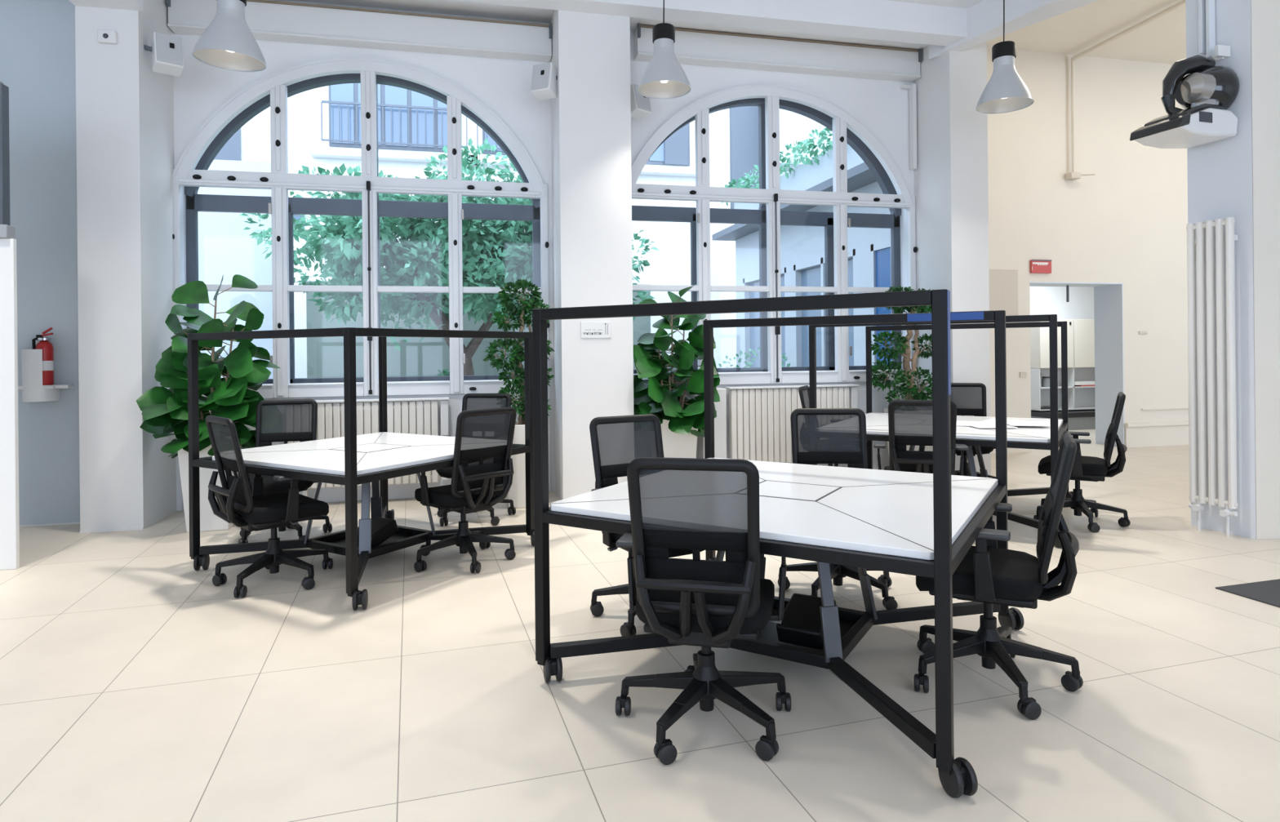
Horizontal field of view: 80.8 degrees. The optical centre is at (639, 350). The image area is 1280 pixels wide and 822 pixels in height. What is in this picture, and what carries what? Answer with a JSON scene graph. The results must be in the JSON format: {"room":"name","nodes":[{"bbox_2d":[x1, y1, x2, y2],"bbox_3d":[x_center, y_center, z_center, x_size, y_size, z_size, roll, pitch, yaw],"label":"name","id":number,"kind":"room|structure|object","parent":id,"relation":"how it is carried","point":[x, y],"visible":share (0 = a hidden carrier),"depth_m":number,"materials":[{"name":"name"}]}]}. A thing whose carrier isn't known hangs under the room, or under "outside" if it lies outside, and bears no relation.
{"room":"open-plan office","nodes":[
{"label":"open-plan office","id":0,"kind":"room"},
{"bbox_2d":[0,0,79,524],"bbox_3d":[-7.515,-0.920,5.939,6.045,4.750,0.750,-1,0,-13],"label":"wall","id":1,"kind":"structure","parent":0,"point":[37,57],"depth_m":6.17,"materials":[{"name":"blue paint"}]},
{"bbox_2d":[17,349,74,401],"bbox_3d":[-4.819,0.198,6.090,0.345,0.420,0.164,-1,0,-13],"label":"holder","id":2,"kind":"object","parent":1,"relation":"attached to","point":[33,388],"visible":0.99,"depth_m":6.01,"materials":[{"name":"white plastic"}]},
{"bbox_2d":[31,327,53,385],"bbox_3d":[-4.835,0.047,6.105,0.126,0.470,0.118,-1,0,17],"label":"fire extinguisher","id":3,"kind":"object","parent":2,"relation":"in","point":[47,348],"visible":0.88,"depth_m":6.08,"materials":[{"name":"red metal"}]},
{"bbox_2d":[53,384,74,388],"bbox_3d":[-4.718,0.292,6.146,0.125,0.030,0.100,-1,0,-13],"label":"shelf","id":4,"kind":"object","parent":2,"relation":"attached to","point":[55,386],"depth_m":6.11,"materials":[{"name":"white plastic"}]},
{"bbox_2d":[19,521,143,533],"bbox_3d":[-5.687,1.431,5.769,3.485,0.012,0.392,-1,0,-13],"label":"baseboard","id":5,"kind":"structure","parent":1,"relation":"attached to","point":[77,522],"depth_m":5.97,"materials":[{"name":"white plastic"}]},
{"bbox_2d":[75,0,176,531],"bbox_3d":[-4.313,-0.952,6.483,0.440,4.750,1.130,-1,0,-13],"label":"pillar","id":6,"kind":"structure","parent":0,"point":[125,108],"depth_m":5.95,"materials":[{"name":"white paint"}]},
{"bbox_2d":[97,29,117,44],"bbox_3d":[-4.189,-2.468,5.912,0.130,0.100,0.050,-1,0,-13],"label":"sensor","id":7,"kind":"object","parent":6,"relation":"attached to","point":[107,37],"visible":1,"depth_m":5.91,"materials":[{"name":"white plastic"}]},
{"bbox_2d":[143,31,183,76],"bbox_3d":[-3.892,-2.421,6.126,0.273,0.294,0.226,-1,0,-41],"label":"wall speaker","id":8,"kind":"object","parent":6,"relation":"attached to","point":[166,51],"visible":1,"depth_m":6.09,"materials":[{"name":"white plastic"}]},
{"bbox_2d":[155,31,182,66],"bbox_3d":[-3.810,-2.441,6.088,0.180,0.244,0.061,-1,0,-41],"label":"grille","id":9,"kind":"object","parent":8,"relation":"attached to","point":[168,48],"depth_m":6.08,"materials":[{"name":"grey"}]},
{"bbox_2d":[173,0,914,491],"bbox_3d":[-0.586,-0.989,7.718,7.550,4.750,0.400,-1,0,-13],"label":"wall","id":10,"kind":"structure","parent":0,"point":[503,86],"depth_m":7.40,"materials":[{"name":"white paint"}]},
{"bbox_2d":[165,0,551,62],"bbox_3d":[-2.494,-2.985,6.973,3.335,0.300,0.198,-1,0,-13],"label":"blind cassette","id":11,"kind":"object","parent":10,"relation":"attached to","point":[267,20],"visible":1,"depth_m":6.94,"materials":[{"name":"white plastic"}]},
{"bbox_2d":[172,57,551,511],"bbox_3d":[-2.566,-0.665,7.209,3.383,4.142,0.500,-1,0,-13],"label":"window","id":12,"kind":"structure","parent":10,"relation":"in","point":[191,171],"depth_m":7.04,"materials":[{"name":"white paint"}]},
{"bbox_2d":[289,0,928,49],"bbox_3d":[-0.492,-3.305,7.206,7.377,0.120,0.650,-1,0,-13],"label":"trim","id":13,"kind":"structure","parent":10,"relation":"attached to","point":[440,6],"depth_m":7.26,"materials":[{"name":"white paint"}]},
{"bbox_2d":[631,84,917,470],"bbox_3d":[1.389,-0.722,8.122,3.383,4.177,0.500,-1,0,-13],"label":"window","id":14,"kind":"structure","parent":10,"relation":"in","point":[846,128],"depth_m":8.08,"materials":[{"name":"white paint"}]},
{"bbox_2d":[634,23,922,82],"bbox_3d":[1.502,-3.108,7.896,3.160,0.295,0.198,-1,0,-13],"label":"blind cassette","id":15,"kind":"object","parent":10,"relation":"attached to","point":[691,47],"visible":1,"depth_m":7.85,"materials":[{"name":"white plastic"}]},
{"bbox_2d":[900,84,917,169],"bbox_3d":[2.961,-2.465,8.284,0.145,0.930,0.080,-1,0,-13],"label":"duct","id":16,"kind":"object","parent":10,"relation":"attached to","point":[912,88],"visible":1,"depth_m":8.26,"materials":[{"name":"white plastic"}]},
{"bbox_2d":[550,9,633,499],"bbox_3d":[-0.514,-0.990,7.401,0.663,4.750,1.050,-1,0,-13],"label":"pillar","id":17,"kind":"structure","parent":0,"point":[591,111],"depth_m":6.89,"materials":[{"name":"white paint"}]},
{"bbox_2d":[530,62,557,100],"bbox_3d":[-0.840,-2.482,6.919,0.273,0.294,0.226,-1,0,22],"label":"wall speaker","id":18,"kind":"object","parent":17,"relation":"attached to","point":[544,76],"visible":0.94,"depth_m":6.86,"materials":[{"name":"white plastic"}]},
{"bbox_2d":[530,62,551,90],"bbox_3d":[-0.905,-2.500,6.856,0.180,0.244,0.061,-1,0,22],"label":"grille","id":19,"kind":"object","parent":18,"relation":"attached to","point":[541,73],"depth_m":6.84,"materials":[{"name":"grey"}]},
{"bbox_2d":[580,321,611,337],"bbox_3d":[-0.402,-0.191,6.880,0.280,0.150,0.014,-1,0,-13],"label":"info sign","id":20,"kind":"object","parent":17,"relation":"attached to","point":[588,329],"visible":1,"depth_m":6.88,"materials":[{"name":"white plastic"}]},
{"bbox_2d":[630,84,651,119],"bbox_3d":[-0.055,-2.440,7.360,0.273,0.294,0.226,-1,0,-43],"label":"wall speaker","id":21,"kind":"object","parent":17,"relation":"attached to","point":[641,108],"visible":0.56,"depth_m":7.30,"materials":[{"name":"white plastic"}]},
{"bbox_2d":[634,84,651,111],"bbox_3d":[0.028,-2.459,7.324,0.180,0.244,0.061,-1,0,-43],"label":"grille","id":22,"kind":"object","parent":21,"relation":"attached to","point":[642,104],"depth_m":7.29,"materials":[{"name":"grey"}]},
{"bbox_2d":[0,429,1279,821],"bbox_3d":[0.756,1.472,3.455,21.000,0.200,16.400,-1,0,-13],"label":"floor","id":23,"kind":"structure","parent":0,"point":[135,686],"depth_m":3.02,"materials":[{"name":"tile"}]},
{"bbox_2d":[0,238,19,569],"bbox_3d":[-4.554,0.351,4.798,0.997,2.150,0.040,-1,0,-13],"label":"partition panel","id":24,"kind":"object","parent":23,"relation":"on","point":[9,436],"visible":1,"depth_m":4.88,"materials":[{"name":"white plastic"}]},
{"bbox_2d":[0,81,15,239],"bbox_3d":[-4.580,-1.234,4.795,0.977,1.020,0.100,-1,0,-13],"label":"display","id":25,"kind":"object","parent":24,"relation":"on","point":[6,231],"visible":1,"depth_m":4.88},
{"bbox_2d":[136,274,279,532],"bbox_3d":[-3.410,0.389,6.035,0.997,2.050,1.023,-1,0,-13],"label":"leaf plant","id":26,"kind":"object","parent":23,"relation":"on","point":[164,411],"visible":0.71,"depth_m":5.89,"materials":[{"name":"green plant"}]},
{"bbox_2d":[205,415,333,597],"bbox_3d":[-2.215,0.891,4.591,0.673,1.022,0.700,-1,0,44],"label":"office chair","id":27,"kind":"object","parent":23,"relation":"on","point":[236,504],"visible":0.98,"depth_m":4.42,"materials":[{"name":"black plastic"}]},
{"bbox_2d":[237,399,332,543],"bbox_3d":[-2.686,0.895,5.670,0.662,1.022,0.655,-1,0,-17],"label":"office chair","id":28,"kind":"object","parent":23,"relation":"on","point":[286,420],"visible":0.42,"depth_m":5.87,"materials":[{"name":"fabric"}]},
{"bbox_2d":[186,327,534,609],"bbox_3d":[-1.783,0.638,5.095,1.631,1.520,1.631,-1,0,31],"label":"table","id":29,"kind":"object","parent":23,"relation":"on","point":[364,460],"visible":0.91,"depth_m":4.80,"materials":[{"name":"white laminate"}]},
{"bbox_2d":[198,555,203,566],"bbox_3d":[-2.813,1.348,4.829,0.057,0.060,0.050,-1,0,-14],"label":"hood","id":30,"kind":"object","parent":29,"relation":"attached to","point":[200,557],"depth_m":4.80,"materials":[{"name":"black plastic"}]},
{"bbox_2d":[356,592,362,604],"bbox_3d":[-1.510,1.335,4.058,0.057,0.060,0.050,-1,0,-14],"label":"hood","id":31,"kind":"object","parent":29,"relation":"attached to","point":[359,595],"depth_m":4.03,"materials":[{"name":"black plastic"}]},
{"bbox_2d":[287,396,449,497],"bbox_3d":[-2.494,0.926,6.930,1.440,0.957,0.170,-1,0,-13],"label":"panel radiator","id":32,"kind":"object","parent":23,"relation":"on","point":[405,416],"visible":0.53,"depth_m":6.92,"materials":[{"name":"white metal"}]},
{"bbox_2d":[315,396,449,403],"bbox_3d":[-2.498,0.457,6.930,1.440,0.018,0.170,-1,0,-13],"label":"shelf","id":33,"kind":"object","parent":32,"relation":"attached to","point":[412,400],"depth_m":6.94,"materials":[{"name":"white plastic"}]},
{"bbox_2d":[413,407,516,573],"bbox_3d":[-1.191,0.880,4.979,0.681,1.022,0.670,-1,0,44],"label":"office chair","id":34,"kind":"object","parent":23,"relation":"on","point":[480,433],"visible":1,"depth_m":4.80,"materials":[{"name":"fabric"}]},
{"bbox_2d":[435,393,515,526],"bbox_3d":[-1.390,0.882,6.253,0.658,1.022,0.654,-1,0,11],"label":"office chair","id":35,"kind":"object","parent":23,"relation":"on","point":[470,401],"visible":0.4,"depth_m":6.50,"materials":[{"name":"fabric"}]},
{"bbox_2d":[483,278,555,508],"bbox_3d":[-1.084,0.369,6.774,0.652,2.043,0.480,-1,0,-13],"label":"ficus plant","id":36,"kind":"object","parent":23,"relation":"on","point":[517,493],"visible":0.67,"depth_m":6.68,"materials":[{"name":"green plant"}]},
{"bbox_2d":[589,413,703,635],"bbox_3d":[0.086,0.868,3.909,0.670,1.022,0.676,-1,0,-30],"label":"office chair","id":37,"kind":"object","parent":23,"relation":"on","point":[615,441],"visible":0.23,"depth_m":4.07,"materials":[{"name":"black plastic"}]},
{"bbox_2d":[633,284,719,457],"bbox_3d":[0.305,0.374,7.248,0.808,2.006,1.107,-1,0,-13],"label":"leaf plant","id":38,"kind":"object","parent":23,"relation":"on","point":[660,385],"visible":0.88,"depth_m":7.06,"materials":[{"name":"green plant"}]},
{"bbox_2d":[615,457,791,764],"bbox_3d":[0.231,0.866,2.798,0.670,1.022,0.681,-1,0,13],"label":"office chair","id":39,"kind":"object","parent":23,"relation":"on","point":[696,504],"visible":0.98,"depth_m":2.55,"materials":[{"name":"fabric"}]},
{"bbox_2d":[532,288,1024,798],"bbox_3d":[0.715,0.594,3.409,1.698,1.558,1.698,-1,0,32],"label":"table","id":40,"kind":"object","parent":23,"relation":"on","point":[921,524],"visible":0.77,"depth_m":3.04,"materials":[{"name":"white laminate"}]},
{"bbox_2d":[550,660,556,675],"bbox_3d":[-0.365,1.324,3.150,0.057,0.060,0.050,-1,0,-13],"label":"hood","id":41,"kind":"object","parent":40,"relation":"attached to","point":[553,663],"depth_m":3.13,"materials":[{"name":"black plastic"}]},
{"bbox_2d":[960,765,966,787],"bbox_3d":[0.981,1.310,2.322,0.057,0.060,0.050,-1,0,-13],"label":"hood","id":42,"kind":"object","parent":40,"relation":"attached to","point":[962,768],"depth_m":2.30,"materials":[{"name":"black plastic"}]},
{"bbox_2d":[1013,612,1016,624],"bbox_3d":[1.808,1.302,3.668,0.057,0.060,0.050,-1,0,-13],"label":"hood","id":43,"kind":"object","parent":40,"relation":"attached to","point":[1014,613],"depth_m":3.64,"materials":[{"name":"black plastic"}]},
{"bbox_2d":[724,384,859,466],"bbox_3d":[1.603,0.866,7.875,1.450,0.997,0.170,-1,0,-13],"label":"panel radiator","id":44,"kind":"object","parent":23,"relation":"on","point":[760,423],"visible":0.54,"depth_m":7.75,"materials":[{"name":"white metal"}]},
{"bbox_2d":[697,387,726,458],"bbox_3d":[0.736,0.778,7.670,0.250,0.790,0.180,-1,0,-13],"label":"box","id":45,"kind":"object","parent":44,"relation":"attached to","point":[720,421],"visible":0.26,"depth_m":7.60,"materials":[{"name":"white plastic"}]},
{"bbox_2d":[724,384,859,389],"bbox_3d":[1.598,0.376,7.875,1.450,0.018,0.170,-1,0,-13],"label":"shelf","id":46,"kind":"object","parent":44,"relation":"attached to","point":[818,386],"depth_m":7.85,"materials":[{"name":"white plastic"}]},
{"bbox_2d":[798,385,839,466],"bbox_3d":[1.885,0.850,7.155,0.700,1.022,0.673,-1,0,23],"label":"office chair","id":47,"kind":"object","parent":23,"relation":"on","point":[804,391],"visible":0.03,"depth_m":7.21,"materials":[{"name":"black plastic"}]},
{"bbox_2d":[777,408,897,609],"bbox_3d":[1.112,0.857,4.256,0.669,1.022,0.652,-1,0,5],"label":"office chair","id":48,"kind":"object","parent":23,"relation":"on","point":[830,436],"visible":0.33,"depth_m":4.48,"materials":[{"name":"fabric"}]},
{"bbox_2d":[871,284,933,453],"bbox_3d":[2.762,0.336,7.821,0.795,2.033,0.474,-1,0,-13],"label":"ficus plant","id":49,"kind":"object","parent":23,"relation":"on","point":[910,391],"visible":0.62,"depth_m":7.78,"materials":[{"name":"green plant"}]},
{"bbox_2d":[873,400,968,475],"bbox_3d":[2.014,0.848,5.447,0.667,1.022,0.668,-1,0,17],"label":"office chair","id":50,"kind":"object","parent":23,"relation":"on","point":[909,421],"visible":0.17,"depth_m":5.22,"materials":[{"name":"black plastic"}]},
{"bbox_2d":[808,314,1072,547],"bbox_3d":[2.604,0.554,6.334,1.817,1.600,1.817,-1,0,32],"label":"table","id":51,"kind":"object","parent":23,"relation":"on","point":[1039,437],"visible":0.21,"depth_m":5.96,"materials":[{"name":"metal"}]},
{"bbox_2d":[956,420,978,426],"bbox_3d":[2.677,0.607,6.284,0.300,0.004,0.420,-1,0,23],"label":"paper sheet","id":52,"kind":"object","parent":51,"relation":"on","point":[957,421],"visible":0.36,"depth_m":6.33,"materials":[{"name":"white"}]},
{"bbox_2d":[959,422,1017,428],"bbox_3d":[2.801,0.601,6.066,0.300,0.004,0.420,-1,0,3],"label":"panel","id":53,"kind":"object","parent":51,"relation":"on","point":[980,425],"visible":0.71,"depth_m":6.01,"materials":[{"name":"white"}]},
{"bbox_2d":[975,418,1030,424],"bbox_3d":[3.037,0.594,6.297,0.300,0.004,0.420,-1,0,43],"label":"paper sheet","id":54,"kind":"object","parent":51,"relation":"on","point":[991,420],"visible":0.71,"depth_m":6.30,"materials":[{"name":"white"}]},
{"bbox_2d":[1006,420,1050,426],"bbox_3d":[3.127,0.589,6.100,0.300,0.004,0.420,-1,0,14],"label":"paper sheet","id":55,"kind":"object","parent":51,"relation":"on","point":[1013,423],"visible":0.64,"depth_m":6.08,"materials":[{"name":"white"}]},
{"bbox_2d":[950,382,995,479],"bbox_3d":[3.168,0.837,7.297,0.668,1.022,0.690,-1,0,19],"label":"office chair","id":56,"kind":"object","parent":23,"relation":"on","point":[970,398],"visible":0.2,"depth_m":7.53,"materials":[{"name":"black plastic"}]},
{"bbox_2d":[914,432,1083,719],"bbox_3d":[1.465,0.854,3.112,0.665,1.022,0.678,-1,0,27],"label":"office chair","id":57,"kind":"object","parent":23,"relation":"on","point":[989,575],"visible":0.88,"depth_m":2.97,"materials":[{"name":"fabric"}]},
{"bbox_2d":[1031,408,1095,430],"bbox_3d":[7.338,1.162,12.724,1.440,0.290,0.600,-1,0,-13],"label":"base cabinet","id":58,"kind":"object","parent":23,"relation":"on","point":[1077,419],"visible":0.43,"depth_m":12.46,"materials":[{"name":"black"}]},
{"bbox_2d":[1031,408,1095,417],"bbox_3d":[7.336,1.057,12.724,1.440,0.080,0.600,-1,0,-13],"label":"countertop","id":59,"kind":"structure","parent":58,"relation":"on","point":[1089,412],"depth_m":12.44,"materials":[{"name":"black"}]},
{"bbox_2d":[1030,367,1095,410],"bbox_3d":[7.302,0.644,12.855,1.400,0.705,0.330,-1,0,-13],"label":"open shelf","id":60,"kind":"object","parent":59,"relation":"on","point":[1079,397],"visible":0.42,"depth_m":12.91,"materials":[{"name":"white paint"}]},
{"bbox_2d":[1041,376,1049,386],"bbox_3d":[6.870,0.524,12.720,0.150,0.170,0.150,-1,0,-13],"label":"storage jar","id":61,"kind":"object","parent":60,"relation":"on","point":[1045,380],"visible":0.83,"depth_m":12.66,"materials":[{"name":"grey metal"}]},
{"bbox_2d":[1042,405,1062,408],"bbox_3d":[7.016,0.960,12.773,0.220,0.035,0.220,-1,0,-13],"label":"pile","id":62,"kind":"object","parent":60,"relation":"on","point":[1059,407],"visible":0.29,"depth_m":12.73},
{"bbox_2d":[1074,384,1094,386],"bbox_3d":[7.646,0.592,12.920,0.400,0.020,0.260,-1,0,-13],"label":"folder","id":63,"kind":"object","parent":60,"relation":"on","point":[1087,384],"visible":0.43,"depth_m":12.80,"materials":[{"name":"red"}]},
{"bbox_2d":[1074,380,1094,385],"bbox_3d":[7.536,0.552,12.884,0.430,0.058,0.240,-1,0,-13],"label":"paper stack","id":64,"kind":"object","parent":63,"relation":"on","point":[1083,382],"visible":0.71,"depth_m":12.76,"materials":[{"name":"white"}]},
{"bbox_2d":[1033,391,1130,532],"bbox_3d":[3.445,0.834,5.881,0.645,1.022,0.658,-1,0,30],"label":"office chair","id":65,"kind":"object","parent":23,"relation":"on","point":[1091,468],"visible":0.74,"depth_m":5.73,"materials":[{"name":"black plastic"}]},
{"bbox_2d":[1215,578,1279,607],"bbox_3d":[3.597,1.340,4.173,0.600,0.008,0.360,-1,0,-16],"label":"floor mat","id":66,"kind":"object","parent":23,"relation":"on","point":[1268,592],"visible":1,"depth_m":4.20,"materials":[{"name":"grey"}]},
{"bbox_2d":[718,346,790,368],"bbox_3d":[1.690,0.640,11.078,1.220,1.487,1.095,-1,0,-13],"label":"shrub","id":67,"kind":"object","parent":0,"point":[758,348],"visible":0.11,"depth_m":10.89,"materials":[{"name":"green plant"}]},
{"bbox_2d":[884,0,983,8],"bbox_3d":[0.115,-3.471,1.574,19.000,0.200,13.000,-1,0,-13],"label":"ceiling","id":68,"kind":"structure","parent":0,"point":[964,4],"depth_m":7.35,"materials":[{"name":"white paint"}]},
{"bbox_2d":[68,0,142,11],"bbox_3d":[-3.546,-3.020,3.150,0.475,0.630,5.720,-1,0,-13],"label":"trim","id":69,"kind":"structure","parent":68,"relation":"attached to","point":[128,5],"depth_m":5.87,"materials":[{"name":"white paint"}]},
{"bbox_2d":[191,0,266,72],"bbox_3d":[-2.955,-2.706,5.414,0.474,1.266,0.474,-1,0,1],"label":"pendant lamp","id":70,"kind":"object","parent":68,"relation":"hanging from","point":[228,42],"visible":1,"depth_m":5.33,"materials":[{"name":"white metal"}]},
{"bbox_2d":[636,0,691,99],"bbox_3d":[0.207,-2.824,6.571,0.476,1.096,0.476,-1,0,-13],"label":"pendant lamp","id":71,"kind":"object","parent":68,"relation":"hanging from","point":[664,77],"visible":1,"depth_m":6.49,"materials":[{"name":"white metal"}]},
{"bbox_2d":[449,0,967,46],"bbox_3d":[-0.587,-3.224,6.728,7.855,0.280,0.240,-1,0,-13],"label":"ceiling beam","id":72,"kind":"structure","parent":68,"relation":"attached to","point":[877,20],"depth_m":7.15,"materials":[{"name":"white paint"}]},
{"bbox_2d":[975,0,1034,114],"bbox_3d":[3.277,-2.805,6.777,0.476,1.196,0.476,-1,0,-13],"label":"pendant lamp","id":73,"kind":"object","parent":68,"relation":"hanging from","point":[1005,91],"visible":1,"depth_m":6.70,"materials":[{"name":"white metal"}]},
{"bbox_2d":[928,0,1098,58],"bbox_3d":[3.730,-3.513,6.608,0.550,0.850,2.983,-1,0,-34],"label":"trim","id":74,"kind":"structure","parent":68,"relation":"attached to","point":[985,18],"depth_m":7.16,"materials":[{"name":"white paint"}]},
{"bbox_2d":[913,41,991,475],"bbox_3d":[3.290,-1.293,8.280,0.438,5.280,1.050,-1,0,-13],"label":"pillar","id":75,"kind":"structure","parent":0,"point":[951,193],"depth_m":7.79,"materials":[{"name":"white paint"}]},
{"bbox_2d":[1029,286,1093,410],"bbox_3d":[6.253,-0.182,12.916,5.200,3.000,0.244,-1,0,-13],"label":"wall","id":76,"kind":"structure","parent":0,"point":[1049,300],"depth_m":13.04,"materials":[{"name":"white paint"}]},
{"bbox_2d":[1030,319,1073,368],"bbox_3d":[6.942,-0.119,12.756,0.664,0.820,0.365,-1,0,-13],"label":"upper cabinet","id":77,"kind":"object","parent":76,"relation":"attached to","point":[1039,336],"visible":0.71,"depth_m":12.60,"materials":[{"name":"beige paint"}]},
{"bbox_2d":[1073,319,1094,367],"bbox_3d":[7.629,-0.126,12.915,0.714,0.820,0.365,-1,0,-13],"label":"upper cabinet","id":78,"kind":"object","parent":76,"relation":"attached to","point":[1083,329],"visible":0.49,"depth_m":12.71,"materials":[{"name":"beige paint"}]},
{"bbox_2d":[986,0,1186,64],"bbox_3d":[6.709,-4.052,8.332,7.100,0.170,4.800,-1,0,-13],"label":"ceiling","id":79,"kind":"structure","parent":0,"point":[1074,32],"depth_m":9.38,"materials":[{"name":"beige paint"}]},
{"bbox_2d":[986,47,1188,453],"bbox_3d":[6.549,-1.326,10.475,6.500,5.280,0.460,-1,0,-13],"label":"wall","id":80,"kind":"structure","parent":0,"point":[1126,223],"depth_m":10.17,"materials":[{"name":"beige paint"}]},
{"bbox_2d":[988,269,1017,315],"bbox_3d":[4.733,-0.762,9.808,0.450,0.590,0.020,-1,0,-13],"label":"electrical panel","id":81,"kind":"object","parent":80,"relation":"attached to","point":[1003,283],"visible":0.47,"depth_m":9.80,"materials":[{"name":"beige"}]},
{"bbox_2d":[1019,372,1026,377],"bbox_3d":[5.030,0.315,9.877,0.100,0.070,0.015,-1,0,-13],"label":"light switch","id":82,"kind":"object","parent":80,"relation":"attached to","point":[1021,374],"visible":1,"depth_m":9.87,"materials":[{"name":"beige"}]},
{"bbox_2d":[1030,259,1051,273],"bbox_3d":[5.291,-1.111,9.930,0.310,0.175,0.034,-1,0,-13],"label":"exit sign","id":83,"kind":"object","parent":80,"relation":"attached to","point":[1037,266],"visible":1,"depth_m":9.91,"materials":[{"name":"red"}]},
{"bbox_2d":[1066,284,1069,302],"bbox_3d":[5.878,-0.786,10.339,0.030,0.235,0.030,-1,0,10],"label":"rod","id":84,"kind":"object","parent":80,"relation":"hanging from","point":[1067,286],"visible":0.92,"depth_m":10.33,"materials":[{"name":"grey"}]},
{"bbox_2d":[1029,281,1124,446],"bbox_3d":[5.812,0.203,10.301,1.476,2.237,0.470,-1,0,-13],"label":"door frame","id":85,"kind":"structure","parent":80,"relation":"attached to","point":[1108,296],"depth_m":10.45,"materials":[{"name":"white paint"}]},
{"bbox_2d":[1065,0,1186,180],"bbox_3d":[6.186,-3.111,8.483,0.331,1.658,3.256,-1,0,-13],"label":"pipe","id":86,"kind":"object","parent":80,"relation":"attached to","point":[1073,175],"visible":1,"depth_m":9.87,"materials":[{"name":"metal"}]},
{"bbox_2d":[1124,407,1189,447],"bbox_3d":[7.908,1.041,10.516,2.680,0.520,0.060,-1,0,-13],"label":"baseboard","id":87,"kind":"structure","parent":80,"relation":"attached to","point":[1162,433],"depth_m":10.32,"materials":[{"name":"beige paint"}]},
{"bbox_2d":[1185,0,1256,539],"bbox_3d":[4.495,-1.305,5.623,0.498,5.280,0.448,-1,0,-19],"label":"column","id":88,"kind":"structure","parent":0,"point":[1220,172],"depth_m":5.43,"materials":[{"name":"white paint"}]},
{"bbox_2d":[1129,54,1239,148],"bbox_3d":[3.952,-1.834,5.460,0.612,0.650,0.383,-1,0,-18],"label":"projector","id":89,"kind":"object","parent":88,"relation":"attached to","point":[1205,95],"visible":1,"depth_m":5.37,"materials":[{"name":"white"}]},
{"bbox_2d":[1199,111,1212,123],"bbox_3d":[3.960,-1.635,5.265,0.120,0.070,0.007,-1,0,-18],"label":"vent grille","id":90,"kind":"object","parent":89,"relation":"attached to","point":[1205,117],"depth_m":5.26,"materials":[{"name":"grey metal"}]},
{"bbox_2d":[1197,0,1215,58],"bbox_3d":[4.196,-3.012,5.579,0.055,1.700,0.090,-1,0,-13],"label":"pipe","id":91,"kind":"object","parent":88,"relation":"attached to","point":[1206,10],"visible":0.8,"depth_m":5.55,"materials":[{"name":"metal"}]},
{"bbox_2d":[1186,217,1238,537],"bbox_3d":[4.204,0.193,5.520,0.120,2.290,0.323,-1,0,-20],"label":"radiator","id":92,"kind":"object","parent":88,"relation":"attached to","point":[1193,242],"visible":1,"depth_m":5.49,"materials":[{"name":"white metal"}]},
{"bbox_2d":[1211,44,1230,61],"bbox_3d":[4.200,-2.157,5.474,0.110,0.091,0.107,-1,0,-13],"label":"bracket","id":93,"kind":"object","parent":88,"relation":"attached to","point":[1222,51],"visible":1,"depth_m":5.43,"materials":[{"name":"white plastic"}]},
{"bbox_2d":[1250,0,1279,539],"bbox_3d":[6.352,-1.324,5.707,4.088,5.280,0.298,-1,0,-7],"label":"wall","id":94,"kind":"structure","parent":0,"point":[1265,14],"depth_m":5.34,"materials":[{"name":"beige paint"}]},
{"label":"outside","id":95,"kind":"structure","parent":0,"visible":0},
{"bbox_3d":[-3.268,1.548,18.665,34.000,0.230,22.150,-1,0,-13],"label":"paving","id":96,"kind":"object","parent":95,"visible":0},
{"bbox_2d":[197,160,273,378],"bbox_3d":[-7.688,-0.708,11.261,4.100,4.370,0.200,-1,0,-13],"label":"wall","id":97,"kind":"structure","parent":96,"relation":"on","point":[227,249],"depth_m":11.50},
{"bbox_2d":[436,368,449,376],"bbox_3d":[-2.862,0.826,11.640,0.650,1.206,0.549,-1,0,-13],"label":"shrub","id":98,"kind":"object","parent":96,"relation":"on","point":[445,372],"visible":0.08,"depth_m":11.63,"materials":[{"name":"green plant"}]},
{"bbox_2d":[239,137,659,375],"bbox_3d":[-2.565,-0.845,10.707,4.258,4.562,4.561,-1,0,34],"label":"tree","id":99,"kind":"object","parent":96,"relation":"on","point":[494,255],"visible":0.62,"depth_m":9.96,"materials":[{"name":"green plant"}]},
{"bbox_2d":[305,280,650,377],"bbox_3d":[-2.624,0.141,12.838,5.740,2.570,0.280,-1,0,-13],"label":"wall","id":100,"kind":"structure","parent":96,"relation":"on","point":[325,355],"depth_m":12.43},
{"bbox_2d":[213,83,832,377],"bbox_3d":[-5.961,-3.061,16.796,28.000,9.000,6.600,-1,0,-13],"label":"building","id":101,"kind":"structure","parent":96,"relation":"on","point":[324,122],"depth_m":14.62,"materials":[{"name":"grey"}]},
{"bbox_2d":[213,128,240,160],"bbox_3d":[-7.446,-3.446,13.586,0.430,1.400,0.050,-1,0,-13],"label":"shutter","id":102,"kind":"object","parent":101,"relation":"hanging from","point":[231,151],"depth_m":13.58,"materials":[{"name":"grey"}]},
{"bbox_2d":[664,124,688,165],"bbox_3d":[0.743,-4.478,15.479,0.500,1.300,0.050,-1,0,-13],"label":"window pane","id":103,"kind":"object","parent":101,"relation":"hanging from","point":[676,147],"depth_m":15.46,"materials":[{"name":"blue"}]},
{"bbox_2d":[711,143,891,367],"bbox_3d":[2.788,-0.788,11.986,1.300,4.320,6.300,-1,0,-13],"label":"building","id":104,"kind":"structure","parent":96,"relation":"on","point":[802,247],"depth_m":11.69,"materials":[{"name":"grey"}]},
{"bbox_2d":[715,125,832,206],"bbox_3d":[2.342,-3.007,12.008,0.599,0.549,6.327,-1,0,-13],"label":"plants","id":105,"kind":"object","parent":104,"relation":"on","point":[823,134],"visible":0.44,"depth_m":11.49,"materials":[{"name":"green plant"}]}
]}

